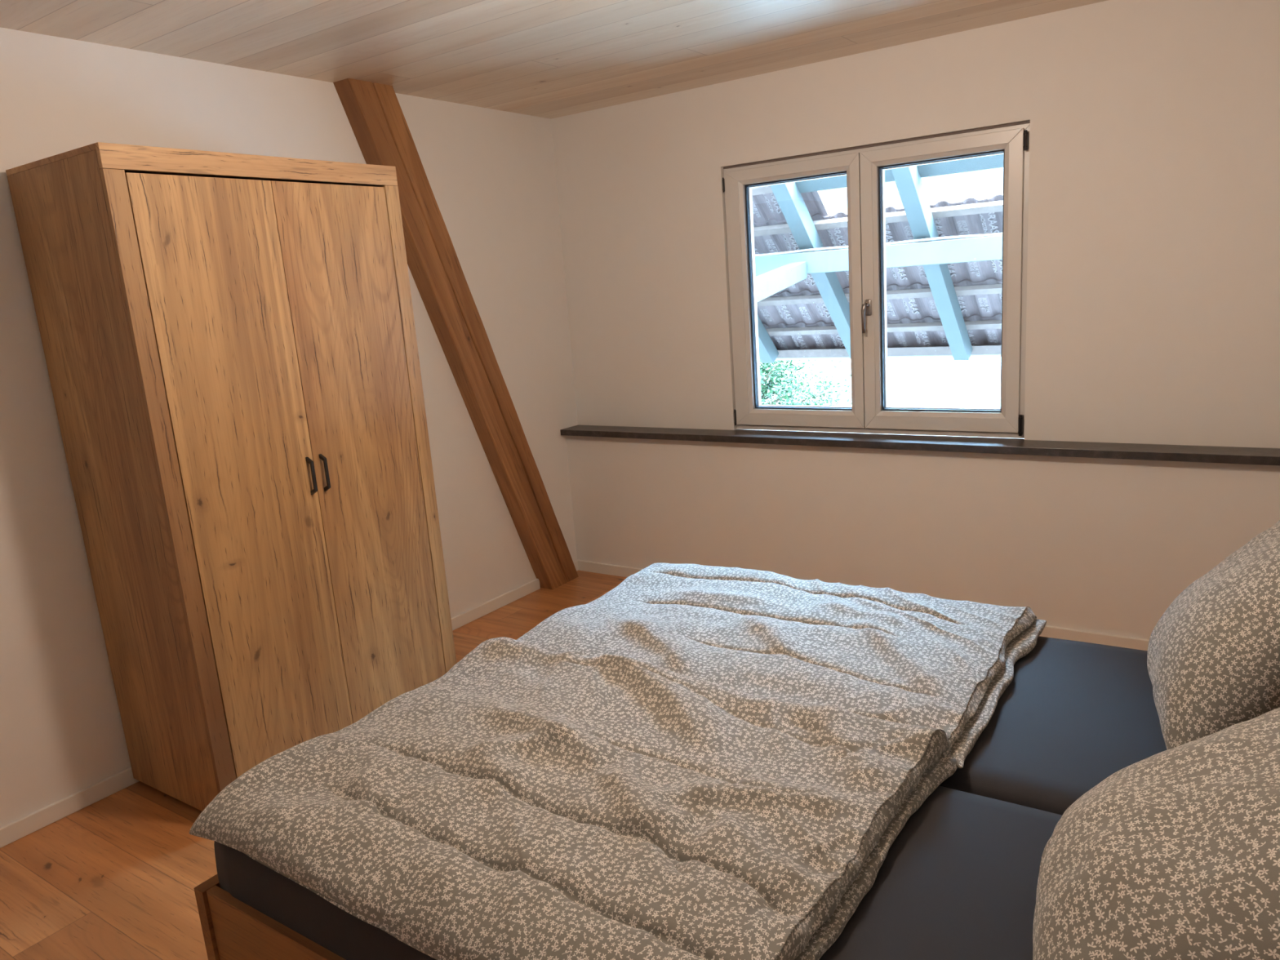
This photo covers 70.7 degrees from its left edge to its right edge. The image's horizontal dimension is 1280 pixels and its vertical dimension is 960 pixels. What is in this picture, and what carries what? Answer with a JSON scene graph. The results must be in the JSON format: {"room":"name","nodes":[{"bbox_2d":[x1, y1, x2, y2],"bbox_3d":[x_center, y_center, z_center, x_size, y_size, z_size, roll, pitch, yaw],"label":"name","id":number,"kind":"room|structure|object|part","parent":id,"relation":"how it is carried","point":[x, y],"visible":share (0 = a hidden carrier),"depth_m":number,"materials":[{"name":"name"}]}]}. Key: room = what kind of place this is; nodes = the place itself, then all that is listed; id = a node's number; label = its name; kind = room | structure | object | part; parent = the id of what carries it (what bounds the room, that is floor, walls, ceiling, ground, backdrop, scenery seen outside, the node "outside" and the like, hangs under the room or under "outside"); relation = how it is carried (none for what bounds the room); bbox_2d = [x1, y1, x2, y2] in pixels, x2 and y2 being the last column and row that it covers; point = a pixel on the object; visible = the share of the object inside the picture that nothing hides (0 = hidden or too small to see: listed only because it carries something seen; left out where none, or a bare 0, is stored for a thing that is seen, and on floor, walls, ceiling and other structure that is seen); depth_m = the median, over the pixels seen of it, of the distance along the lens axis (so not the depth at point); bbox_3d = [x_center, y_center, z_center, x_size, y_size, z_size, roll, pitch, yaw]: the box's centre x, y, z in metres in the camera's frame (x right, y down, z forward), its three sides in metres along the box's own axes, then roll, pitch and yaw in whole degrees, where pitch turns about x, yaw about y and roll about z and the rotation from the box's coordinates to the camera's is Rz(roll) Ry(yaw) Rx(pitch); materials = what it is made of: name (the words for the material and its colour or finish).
{"room":"bedroom","nodes":[
{"label":"bedroom","id":0,"kind":"room"},
{"bbox_2d":[0,27,577,827],"bbox_3d":[-1.631,-0.246,3.228,0.150,2.500,4.720,4,15,34],"label":"wall","id":1,"kind":"structure","parent":0,"point":[491,173],"depth_m":3.07,"materials":[{"name":"paint"}]},
{"bbox_2d":[0,560,578,848],"bbox_3d":[-1.529,0.929,3.358,0.015,0.058,4.238,4,15,34],"label":"baseboard","id":2,"kind":"structure","parent":1,"relation":"attached to","point":[10,833],"depth_m":2.96,"materials":[{"name":"paint"}]},
{"bbox_2d":[0,570,626,959],"bbox_3d":[-0.103,1.081,2.403,3.460,0.040,4.238,4,15,34],"label":"floor","id":3,"kind":"structure","parent":0,"point":[115,877],"depth_m":2.59,"materials":[{"name":"brown wood"}]},
{"bbox_2d":[5,142,456,811],"bbox_3d":[-1.272,-0.025,3.091,0.578,1.995,0.993,4,15,34],"label":"wardrobe","id":4,"kind":"object","parent":3,"relation":"on","point":[229,341],"visible":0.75,"depth_m":2.78,"materials":[{"name":"brown wood"}]},
{"bbox_3d":[-1.564,0.075,2.711,0.536,1.954,0.016,4,15,34],"label":"panel","id":5,"kind":"part","parent":4,"relation":"part of","materials":[{"name":"brown wood"}]},
{"bbox_3d":[-1.361,-0.991,2.894,0.536,0.016,0.993,4,15,34],"label":"panel","id":6,"kind":"part","parent":4,"relation":"part of","materials":[{"name":"brown wood"}]},
{"bbox_3d":[-1.185,0.050,2.774,0.018,1.878,0.433,4,15,34],"label":"door","id":7,"kind":"part","parent":4,"relation":"part of","materials":[{"name":"brown wood"}]},
{"bbox_3d":[-1.131,-0.951,2.744,0.017,0.064,0.993,4,15,34],"label":"rail","id":8,"kind":"part","parent":4,"relation":"part of","materials":[{"name":"brown wood"}]},
{"bbox_3d":[-1.060,-0.012,2.913,0.026,0.125,0.010,4,15,34],"label":"door handle","id":9,"kind":"part","parent":4,"relation":"part of","materials":[{"name":"black metal"}]},
{"bbox_3d":[-1.031,-0.023,2.954,0.026,0.125,0.010,4,15,34],"label":"door handle","id":10,"kind":"part","parent":4,"relation":"part of","materials":[{"name":"black metal"}]},
{"bbox_3d":[-1.017,-0.135,3.493,0.536,1.954,0.016,4,15,34],"label":"panel","id":11,"kind":"part","parent":4,"relation":"part of","materials":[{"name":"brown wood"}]},
{"bbox_3d":[-0.940,-0.044,3.124,0.018,1.878,0.438,4,15,34],"label":"door","id":12,"kind":"part","parent":4,"relation":"part of","materials":[{"name":"brown wood"}]},
{"bbox_2d":[194,874,346,959],"bbox_3d":[0.413,0.622,2.077,2.110,0.920,1.854,4,15,34],"label":"bed","id":13,"kind":"object","parent":3,"relation":"on","point":[233,929],"visible":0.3,"depth_m":1.89,"materials":[{"name":"brown wood"}]},
{"bbox_3d":[-0.424,0.832,2.718,0.034,0.300,1.854,4,15,34],"label":"footboard","id":14,"kind":"part","parent":13,"relation":"part of","materials":[{"name":"brown wood"}]},
{"bbox_2d":[213,786,1062,959],"bbox_3d":[0.166,0.836,1.744,2.062,0.278,0.900,4,15,34],"label":"mattress","id":15,"kind":"object","parent":13,"relation":"on","point":[958,881],"visible":0.2,"depth_m":1.62,"materials":[{"name":"grey fabric"}]},
{"bbox_2d":[189,636,957,959],"bbox_3d":[-0.151,0.620,1.914,1.365,0.149,0.986,4,15,34],"label":"duvet","id":16,"kind":"object","parent":15,"relation":"on","point":[523,801],"visible":1,"depth_m":1.73,"materials":[{"name":"fabric"}]},
{"bbox_2d":[1032,707,1279,959],"bbox_3d":[0.829,0.511,1.239,0.514,0.474,0.687,2,14,27],"label":"pillow","id":17,"kind":"object","parent":15,"relation":"on","point":[1174,855],"visible":1,"depth_m":1.16,"materials":[{"name":"fabric"}]},
{"bbox_2d":[938,635,1167,815],"bbox_3d":[0.671,0.642,2.466,2.062,0.278,0.900,4,15,34],"label":"mattress","id":18,"kind":"object","parent":13,"relation":"on","point":[1072,715],"visible":0.09,"depth_m":2.06,"materials":[{"name":"grey fabric"}]},
{"bbox_2d":[516,562,1046,768],"bbox_3d":[0.359,0.445,2.637,1.383,0.124,0.919,4,15,34],"label":"duvet","id":19,"kind":"object","parent":18,"relation":"on","point":[886,654],"visible":0.88,"depth_m":2.48,"materials":[{"name":"fabric"}]},
{"bbox_2d":[1146,520,1279,750],"bbox_3d":[1.368,0.236,1.925,0.483,0.642,0.738,3,14,29],"label":"pillow","id":20,"kind":"object","parent":18,"relation":"on","point":[1213,655],"visible":0.87,"depth_m":1.78,"materials":[{"name":"fabric"}]},
{"bbox_2d":[333,78,578,589],"bbox_3d":[-0.769,-0.521,4.248,0.095,2.400,1.140,4,15,34],"label":"brace","id":21,"kind":"object","parent":3,"relation":"on","point":[374,113],"visible":1,"depth_m":4.10,"materials":[{"name":"brown wood"}]},
{"bbox_2d":[0,0,1107,118],"bbox_3d":[-0.247,-1.319,1.930,3.460,0.060,4.350,4,15,34],"label":"ceiling","id":22,"kind":"structure","parent":0,"point":[548,59],"depth_m":3.15,"materials":[{"name":"brown wood"}]},
{"bbox_2d":[551,0,1279,639],"bbox_3d":[1.087,-0.608,3.973,3.460,2.500,0.332,4,15,34],"label":"wall","id":23,"kind":"structure","parent":0,"point":[1153,310],"depth_m":3.57,"materials":[{"name":"paint"}]},
{"bbox_2d":[577,560,1149,650],"bbox_3d":[1.074,0.580,4.084,3.430,0.058,0.015,4,15,34],"label":"baseboard","id":24,"kind":"structure","parent":23,"relation":"attached to","point":[1053,632],"depth_m":3.63,"materials":[{"name":"paint"}]},
{"bbox_2d":[722,120,1030,438],"bbox_3d":[0.989,-0.814,3.956,1.341,1.236,0.141,4,15,34],"label":"window","id":25,"kind":"structure","parent":23,"relation":"in","point":[864,166],"depth_m":3.92,"materials":[{"name":"white plastic"}]},
{"bbox_3d":[0.986,-0.713,3.929,0.028,0.142,0.053,7,16,41],"label":"handle","id":26,"kind":"part","parent":25,"relation":"part of","materials":[{"name":"grey metal"}]},
{"bbox_2d":[560,425,1279,465],"bbox_3d":[1.050,-0.171,3.967,3.458,0.031,0.183,4,15,34],"label":"stone ledge","id":27,"kind":"object","parent":23,"relation":"attached to","point":[1205,454],"visible":1,"depth_m":3.74,"materials":[{"name":"grey stone"}]},
{"label":"outside","id":28,"kind":"structure","parent":0,"visible":0},
{"bbox_2d":[760,356,1000,408],"bbox_3d":[16.818,-3.036,29.984,60.000,0.100,59.600,4,15,34],"label":"sky","id":29,"kind":"structure","parent":28,"point":[932,382],"depth_m":35.66,"materials":[{"name":"white"}]},
{"bbox_2d":[759,359,851,405],"bbox_3d":[1.124,0.076,10.576,2.507,4.312,2.973,-11,14,-27],"label":"tree","id":30,"kind":"object","parent":29,"relation":"on","point":[771,374],"visible":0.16,"depth_m":9.72,"materials":[{"name":"green plant"}]},
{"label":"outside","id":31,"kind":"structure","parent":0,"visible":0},
{"bbox_2d":[751,154,1003,363],"bbox_3d":[1.393,-1.583,5.131,5.850,1.986,2.203,4,15,34],"label":"roof","id":32,"kind":"structure","parent":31,"point":[944,258],"depth_m":5.51,"materials":[{"name":"concrete"}]}
]}

